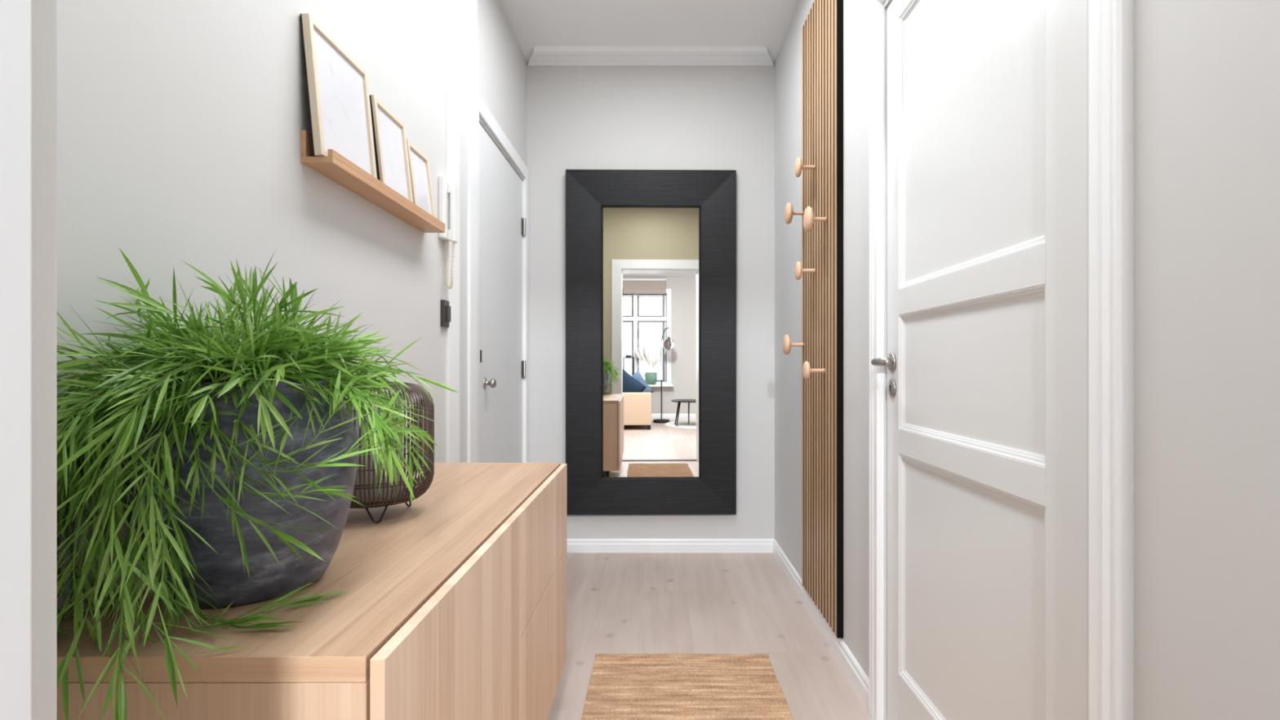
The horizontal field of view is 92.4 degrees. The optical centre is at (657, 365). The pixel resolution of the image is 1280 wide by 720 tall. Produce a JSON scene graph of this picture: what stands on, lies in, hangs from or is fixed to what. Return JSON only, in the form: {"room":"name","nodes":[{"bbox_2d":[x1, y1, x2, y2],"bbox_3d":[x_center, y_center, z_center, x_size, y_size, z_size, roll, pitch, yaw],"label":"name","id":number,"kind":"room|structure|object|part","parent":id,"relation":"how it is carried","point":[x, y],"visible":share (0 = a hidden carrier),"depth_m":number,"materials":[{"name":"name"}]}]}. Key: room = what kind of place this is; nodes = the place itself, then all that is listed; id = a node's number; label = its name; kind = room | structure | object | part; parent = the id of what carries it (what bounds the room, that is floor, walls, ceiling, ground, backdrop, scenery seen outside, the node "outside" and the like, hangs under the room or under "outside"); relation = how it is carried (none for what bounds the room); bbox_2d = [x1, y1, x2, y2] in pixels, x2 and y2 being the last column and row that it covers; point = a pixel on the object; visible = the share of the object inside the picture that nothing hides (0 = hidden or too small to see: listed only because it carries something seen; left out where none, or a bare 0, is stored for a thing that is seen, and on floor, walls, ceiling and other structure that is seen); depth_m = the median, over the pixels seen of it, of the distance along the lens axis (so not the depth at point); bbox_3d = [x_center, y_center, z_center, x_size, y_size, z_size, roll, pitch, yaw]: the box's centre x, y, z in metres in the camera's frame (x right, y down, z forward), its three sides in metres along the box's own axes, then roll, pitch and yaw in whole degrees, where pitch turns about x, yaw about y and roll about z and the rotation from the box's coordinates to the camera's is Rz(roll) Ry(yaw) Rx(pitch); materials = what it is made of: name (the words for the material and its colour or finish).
{"room":"entrance hallway","nodes":[
{"label":"entrance hallway","id":0,"kind":"room"},
{"bbox_2d":[57,0,526,613],"bbox_3d":[-0.791,-0.325,1.857,0.217,2.730,3.125,0,0,0],"label":"wall","id":1,"kind":"structure","parent":0,"point":[180,122],"depth_m":1.02,"materials":[{"name":"white paint"}]},
{"bbox_2d":[300,130,444,232],"bbox_3d":[-0.652,-0.419,1.482,0.062,0.062,0.620,0,0,0],"label":"ledge","id":2,"kind":"object","parent":1,"relation":"attached to","point":[336,167],"visible":0.98,"depth_m":1.34,"materials":[{"name":"brown wood"}]},
{"bbox_3d":[-0.678,-0.425,1.482,0.010,0.050,0.620,0,0,0],"label":"rail","id":3,"kind":"part","parent":2,"relation":"part of","materials":[{"name":"brown wood"}]},
{"bbox_2d":[299,13,377,178],"bbox_3d":[-0.660,-0.535,1.284,0.042,0.270,0.235,0,0,0],"label":"framed print","id":4,"kind":"object","parent":2,"relation":"on","point":[338,88],"visible":0.76,"depth_m":1.25,"materials":[{"name":"white paper"}]},
{"bbox_2d":[368,94,413,202],"bbox_3d":[-0.660,-0.517,1.522,0.042,0.233,0.176,0,0,0],"label":"framed print","id":5,"kind":"object","parent":2,"relation":"on","point":[389,137],"visible":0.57,"depth_m":1.51,"materials":[{"name":"white paper"}]},
{"bbox_2d":[406,138,435,217],"bbox_3d":[-0.660,-0.500,1.700,0.042,0.200,0.150,0,0,0],"label":"framed print","id":6,"kind":"object","parent":2,"relation":"on","point":[420,171],"visible":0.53,"depth_m":1.70,"materials":[{"name":"white paper"}]},
{"bbox_2d":[440,299,450,327],"bbox_3d":[-0.672,-0.165,1.948,0.021,0.084,0.045,0,0,0],"label":"light switch","id":7,"kind":"object","parent":1,"relation":"attached to","point":[445,308],"visible":1,"depth_m":1.93,"materials":[{"name":"grey plastic"}]},
{"bbox_2d":[438,175,457,288],"bbox_3d":[-0.662,-0.418,1.938,0.041,0.349,0.065,0,0,0],"label":"phone","id":8,"kind":"object","parent":1,"relation":"attached to","point":[446,188],"visible":1,"depth_m":1.93,"materials":[{"name":"white plastic"}]},
{"bbox_3d":[-0.661,-0.322,1.948,0.036,0.157,0.017,0,0,9],"label":"cord","id":9,"kind":"part","parent":8,"relation":"part of","materials":[{"name":"beige plastic"}]},
{"bbox_2d":[445,0,459,462],"bbox_3d":[-0.678,-0.325,2.027,0.013,2.730,0.110,0,0,0],"label":"trim","id":10,"kind":"structure","parent":1,"relation":"attached to","point":[452,6],"depth_m":2.01,"materials":[{"name":"white paint"}]},
{"bbox_2d":[467,59,477,462],"bbox_3d":[-0.696,-0.043,2.297,0.012,2.165,0.091,0,0,0],"label":"trim","id":11,"kind":"structure","parent":1,"relation":"attached to","point":[472,72],"depth_m":2.27,"materials":[{"name":"white paint"}]},
{"bbox_2d":[477,93,528,462],"bbox_3d":[-0.736,-0.025,2.907,0.089,2.130,1.014,0,0,0],"label":"door","id":12,"kind":"structure","parent":1,"relation":"in","point":[503,197],"depth_m":2.87,"materials":[{"name":"white paint"}]},
{"bbox_3d":[-0.739,-0.040,2.555,0.005,0.050,0.014,0,0,0],"label":"lock plate","id":13,"kind":"part","parent":12,"relation":"part of","materials":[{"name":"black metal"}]},
{"bbox_3d":[-0.716,0.075,2.615,0.049,0.048,0.048,0,0,0],"label":"handle","id":14,"kind":"part","parent":12,"relation":"part of","materials":[{"name":"silver metal"}]},
{"bbox_2d":[499,0,798,62],"bbox_3d":[-0.200,-1.720,-0.765,5.800,0.060,8.730,0,0,0],"label":"ceiling","id":15,"kind":"structure","parent":0,"point":[533,23],"depth_m":3.02,"materials":[{"name":"white paint"}]},
{"bbox_2d":[526,62,774,538],"bbox_3d":[-0.025,-0.325,3.470,1.650,2.730,0.100,0,0,0],"label":"wall","id":16,"kind":"structure","parent":0,"point":[579,117],"depth_m":3.42,"materials":[{"name":"white paint"}]},
{"bbox_2d":[527,46,773,66],"bbox_3d":[-0.041,-1.679,3.333,1.375,0.022,0.175,0,0,0],"label":"trim","id":17,"kind":"structure","parent":16,"relation":"attached to","point":[540,55],"depth_m":3.33,"materials":[{"name":"white paint"}]},
{"bbox_2d":[565,168,736,515],"bbox_3d":[-0.038,-0.129,3.393,0.940,1.900,0.037,0,0,-1],"label":"wall mirror","id":18,"kind":"object","parent":16,"relation":"attached to","point":[651,255],"visible":0.95,"depth_m":3.39,"materials":[{"name":"black wood"}]},
{"bbox_3d":[-0.038,-0.129,3.398,0.542,1.502,0.005,0,0,-1],"label":"glass","id":19,"kind":"part","parent":18,"relation":"part of","materials":[{"name":"white mirror"}]},
{"bbox_2d":[566,538,774,552],"bbox_3d":[-0.041,1.002,3.413,1.382,0.075,0.013,0,0,0],"label":"baseboard","id":20,"kind":"structure","parent":16,"relation":"attached to","point":[573,545],"depth_m":3.41,"materials":[{"name":"white paint"}]},
{"bbox_2d":[546,552,872,719],"bbox_3d":[-0.200,1.070,-0.765,5.800,0.060,8.730,0,0,0],"label":"floor","id":21,"kind":"structure","parent":0,"point":[725,603],"depth_m":2.49,"materials":[{"name":"brown wood"}]},
{"bbox_2d":[57,462,566,719],"bbox_3d":[-0.474,0.662,1.200,0.414,0.756,1.201,0,0,0],"label":"sideboard","id":22,"kind":"object","parent":21,"relation":"on","point":[455,606],"visible":0.87,"depth_m":0.78,"materials":[{"name":"brown wood"}]},
{"bbox_3d":[-0.483,0.583,0.609,0.396,0.544,0.018,0,0,0],"label":"panel","id":23,"kind":"part","parent":22,"relation":"part of","materials":[{"name":"brown wood"}]},
{"bbox_2d":[57,248,460,719],"bbox_3d":[-0.485,0.139,0.778,0.392,0.578,0.548,0,0,0],"label":"potted plant","id":24,"kind":"object","parent":22,"relation":"on","point":[235,460],"visible":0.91,"depth_m":0.69,"materials":[{"name":"green plant"}]},
{"bbox_3d":[-0.504,0.140,0.771,0.349,0.433,0.420,0,0,0],"label":"stem","id":25,"kind":"part","parent":24,"relation":"part of","materials":[{"name":"green plant"}]},
{"bbox_3d":[-0.530,0.151,0.796,0.254,0.266,0.253,0,0,0],"label":"pot","id":26,"kind":"part","parent":24,"relation":"part of","materials":[{"name":"grey ceramic"}]},
{"bbox_2d":[342,382,434,523],"bbox_3d":[-0.541,0.158,1.170,0.214,0.252,0.214,0,0,35],"label":"lantern","id":27,"kind":"object","parent":22,"relation":"on","point":[364,490],"visible":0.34,"depth_m":1.12,"materials":[{"name":"brown wicker"}]},
{"bbox_3d":[-0.508,0.267,1.108,0.043,0.035,0.014,0,0,-28],"label":"leg","id":28,"kind":"part","parent":27,"relation":"part of","materials":[{"name":"black metal"}]},
{"bbox_3d":[-0.541,0.254,1.170,0.124,0.004,0.124,0,0,0],"label":"plate","id":29,"kind":"part","parent":27,"relation":"part of","materials":[{"name":"black metal"}]},
{"bbox_3d":[-0.275,0.571,0.899,0.015,0.568,0.598,0,0,0],"label":"cabinet door","id":30,"kind":"part","parent":22,"relation":"part of","materials":[{"name":"brown wood"}]},
{"bbox_3d":[-0.275,0.408,1.501,0.015,0.242,0.598,0,0,0],"label":"drawer","id":31,"kind":"part","parent":22,"relation":"part of","materials":[{"name":"brown wood"}]},
{"bbox_3d":[-0.275,0.694,1.501,0.015,0.322,0.598,0,0,0],"label":"cabinet door","id":32,"kind":"part","parent":22,"relation":"part of","materials":[{"name":"brown wood"}]},
{"bbox_2d":[581,653,793,719],"bbox_3d":[0.086,1.034,1.259,0.628,0.010,1.903,0,0,0],"label":"rug","id":33,"kind":"object","parent":21,"relation":"on","point":[673,686],"visible":1,"depth_m":1.95,"materials":[{"name":"fabric"}]},
{"bbox_2d":[774,0,1279,719],"bbox_3d":[0.725,-0.325,1.857,0.150,2.730,3.125,0,0,0],"label":"wall","id":34,"kind":"structure","parent":0,"point":[1206,73],"depth_m":0.76,"materials":[{"name":"white paint"}]},
{"bbox_2d":[773,539,869,710],"bbox_3d":[0.643,1.002,2.622,0.013,0.075,1.570,0,0,0],"label":"baseboard","id":35,"kind":"structure","parent":34,"relation":"attached to","point":[851,667],"depth_m":2.27,"materials":[{"name":"white paint"}]},
{"bbox_2d":[801,0,843,638],"bbox_3d":[0.639,-0.258,2.425,0.022,2.425,0.550,0,0,0],"label":"panel","id":36,"kind":"object","parent":34,"relation":"attached to","point":[822,30],"visible":1,"depth_m":2.36,"materials":[{"name":"brown wood"}]},
{"bbox_2d":[782,334,804,355],"bbox_3d":[0.586,-0.091,2.655,0.085,0.088,0.088,0,0,0],"label":"coat hook","id":37,"kind":"object","parent":36,"relation":"attached to","point":[787,344],"visible":1,"depth_m":2.63,"materials":[{"name":"brown wood"}]},
{"bbox_3d":[0.558,-0.091,2.655,0.028,0.088,0.088,0,0,0],"label":"knob","id":38,"kind":"part","parent":37,"relation":"part of","materials":[{"name":"brown wood"}]},
{"bbox_3d":[0.597,-0.091,2.655,0.065,0.020,0.020,0,0,0],"label":"stem","id":39,"kind":"part","parent":37,"relation":"part of","materials":[{"name":"brown wood"}]},
{"bbox_2d":[784,202,804,224],"bbox_3d":[0.590,-0.659,2.655,0.077,0.092,0.092,0,0,0],"label":"coat hook","id":40,"kind":"object","parent":36,"relation":"attached to","point":[788,212],"visible":1,"depth_m":2.63,"materials":[{"name":"brown wood"}]},
{"bbox_3d":[0.566,-0.659,2.655,0.028,0.092,0.092,0,0,0],"label":"knob","id":41,"kind":"part","parent":40,"relation":"part of","materials":[{"name":"brown wood"}]},
{"bbox_3d":[0.601,-0.659,2.655,0.057,0.020,0.020,0,0,0],"label":"stem","id":42,"kind":"part","parent":40,"relation":"part of","materials":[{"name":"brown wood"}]},
{"bbox_2d":[794,156,815,177],"bbox_3d":[0.590,-0.794,2.455,0.078,0.078,0.078,0,0,0],"label":"coat hook","id":43,"kind":"object","parent":36,"relation":"attached to","point":[798,166],"visible":1,"depth_m":2.44,"materials":[{"name":"brown wood"}]},
{"bbox_3d":[0.562,-0.794,2.455,0.022,0.078,0.078,0,0,0],"label":"knob","id":44,"kind":"part","parent":43,"relation":"part of","materials":[{"name":"brown wood"}]},
{"bbox_3d":[0.599,-0.794,2.455,0.061,0.020,0.020,0,0,0],"label":"stem","id":45,"kind":"part","parent":43,"relation":"part of","materials":[{"name":"brown wood"}]},
{"bbox_2d":[794,261,815,279],"bbox_3d":[0.590,-0.380,2.455,0.078,0.074,0.074,0,0,0],"label":"coat hook","id":46,"kind":"object","parent":36,"relation":"attached to","point":[798,269],"visible":1,"depth_m":2.44,"materials":[{"name":"brown wood"}]},
{"bbox_3d":[0.562,-0.380,2.455,0.022,0.074,0.074,0,0,0],"label":"knob","id":47,"kind":"part","parent":46,"relation":"part of","materials":[{"name":"brown wood"}]},
{"bbox_3d":[0.599,-0.380,2.455,0.061,0.020,0.020,0,0,0],"label":"stem","id":48,"kind":"part","parent":46,"relation":"part of","materials":[{"name":"brown wood"}]},
{"bbox_2d":[802,360,825,380],"bbox_3d":[0.590,0.019,2.318,0.078,0.073,0.073,0,0,0],"label":"coat hook","id":49,"kind":"object","parent":36,"relation":"attached to","point":[806,370],"visible":1,"depth_m":2.31,"materials":[{"name":"brown wood"}]},
{"bbox_3d":[0.562,0.019,2.318,0.022,0.073,0.073,0,0,0],"label":"knob","id":50,"kind":"part","parent":49,"relation":"part of","materials":[{"name":"brown wood"}]},
{"bbox_3d":[0.599,0.019,2.318,0.061,0.020,0.020,0,0,0],"label":"stem","id":51,"kind":"part","parent":49,"relation":"part of","materials":[{"name":"brown wood"}]},
{"bbox_2d":[803,206,826,231],"bbox_3d":[0.588,-0.546,2.290,0.081,0.094,0.094,0,0,0],"label":"coat hook","id":52,"kind":"object","parent":36,"relation":"attached to","point":[808,216],"visible":1,"depth_m":2.27,"materials":[{"name":"brown wood"}]},
{"bbox_3d":[0.562,-0.546,2.290,0.028,0.094,0.094,0,0,0],"label":"knob","id":53,"kind":"part","parent":52,"relation":"part of","materials":[{"name":"brown wood"}]},
{"bbox_3d":[0.599,-0.546,2.290,0.061,0.020,0.020,0,0,0],"label":"stem","id":54,"kind":"part","parent":52,"relation":"part of","materials":[{"name":"brown wood"}]},
{"bbox_2d":[869,0,1133,719],"bbox_3d":[0.642,-0.037,1.337,0.106,2.155,0.997,0,0,0],"label":"door","id":55,"kind":"structure","parent":34,"relation":"in","point":[985,362],"depth_m":1.19,"materials":[{"name":"white paint"}]},
{"bbox_3d":[0.602,-0.010,1.662,0.025,0.022,0.125,0,0,3],"label":"lever","id":56,"kind":"part","parent":55,"relation":"part of","materials":[{"name":"silver metal"}]},
{"bbox_3d":[0.653,0.063,1.717,0.008,0.052,0.052,0,0,0],"label":"keyhole plate","id":57,"kind":"part","parent":55,"relation":"part of","materials":[{"name":"silver metal"}]},
{"bbox_3d":[0.632,-0.010,1.717,0.050,0.052,0.052,0,0,0],"label":"handle","id":58,"kind":"part","parent":55,"relation":"part of","materials":[{"name":"silver metal"}]},
{"bbox_3d":[0.676,-0.987,1.358,0.038,0.074,0.636,0,0,0],"label":"rail","id":59,"kind":"part","parent":55,"relation":"part of","materials":[{"name":"white paint"}]},
{"bbox_3d":[0.676,0.936,1.358,0.038,0.192,0.636,0,0,0],"label":"rail","id":60,"kind":"part","parent":55,"relation":"part of","materials":[{"name":"white paint"}]},
{"bbox_3d":[0.676,-0.173,1.358,0.038,0.070,0.636,0,0,0],"label":"rail","id":61,"kind":"part","parent":55,"relation":"part of","materials":[{"name":"white paint"}]},
{"bbox_3d":[0.676,0.206,1.358,0.038,0.067,0.636,0,0,0],"label":"rail","id":62,"kind":"part","parent":55,"relation":"part of","materials":[{"name":"white paint"}]},
{"bbox_3d":[0.663,-0.579,1.358,0.011,0.742,0.636,0,0,0],"label":"panel moulding","id":63,"kind":"part","parent":55,"relation":"part of","materials":[{"name":"white paint"}]},
{"bbox_3d":[0.663,0.018,1.358,0.011,0.311,0.636,0,0,0],"label":"panel moulding","id":64,"kind":"part","parent":55,"relation":"part of","materials":[{"name":"white paint"}]},
{"bbox_3d":[0.663,0.540,1.358,0.011,0.600,0.636,0,0,0],"label":"panel moulding","id":65,"kind":"part","parent":55,"relation":"part of","materials":[{"name":"white paint"}]},
{"bbox_3d":[0.669,-0.579,1.358,0.001,0.700,0.594,0,0,0],"label":"panel","id":66,"kind":"part","parent":55,"relation":"part of","materials":[{"name":"white paint"}]},
{"bbox_3d":[0.669,0.018,1.358,0.001,0.269,0.594,0,0,0],"label":"panel","id":67,"kind":"part","parent":55,"relation":"part of","materials":[{"name":"white paint"}]},
{"bbox_3d":[0.669,0.540,1.358,0.001,0.558,0.594,0,0,0],"label":"panel","id":68,"kind":"part","parent":55,"relation":"part of","materials":[{"name":"white paint"}]},
{"bbox_3d":[-0.050,-0.325,0.175,1.700,2.730,0.240,0,0,0],"label":"wall","id":69,"kind":"structure","parent":0,"visible":0},
{"bbox_2d":[0,0,57,719],"bbox_3d":[0.107,-0.041,0.148,1.025,2.162,0.329,0,0,0],"label":"door","id":70,"kind":"structure","parent":69,"relation":"in","point":[28,28],"depth_m":0.29,"materials":[{"name":"white paint"}]},
{"bbox_3d":[0.107,-0.041,0.304,1.025,2.162,0.018,0,0,0],"label":"casing","id":71,"kind":"part","parent":70,"relation":"part of","materials":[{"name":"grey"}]}
]}

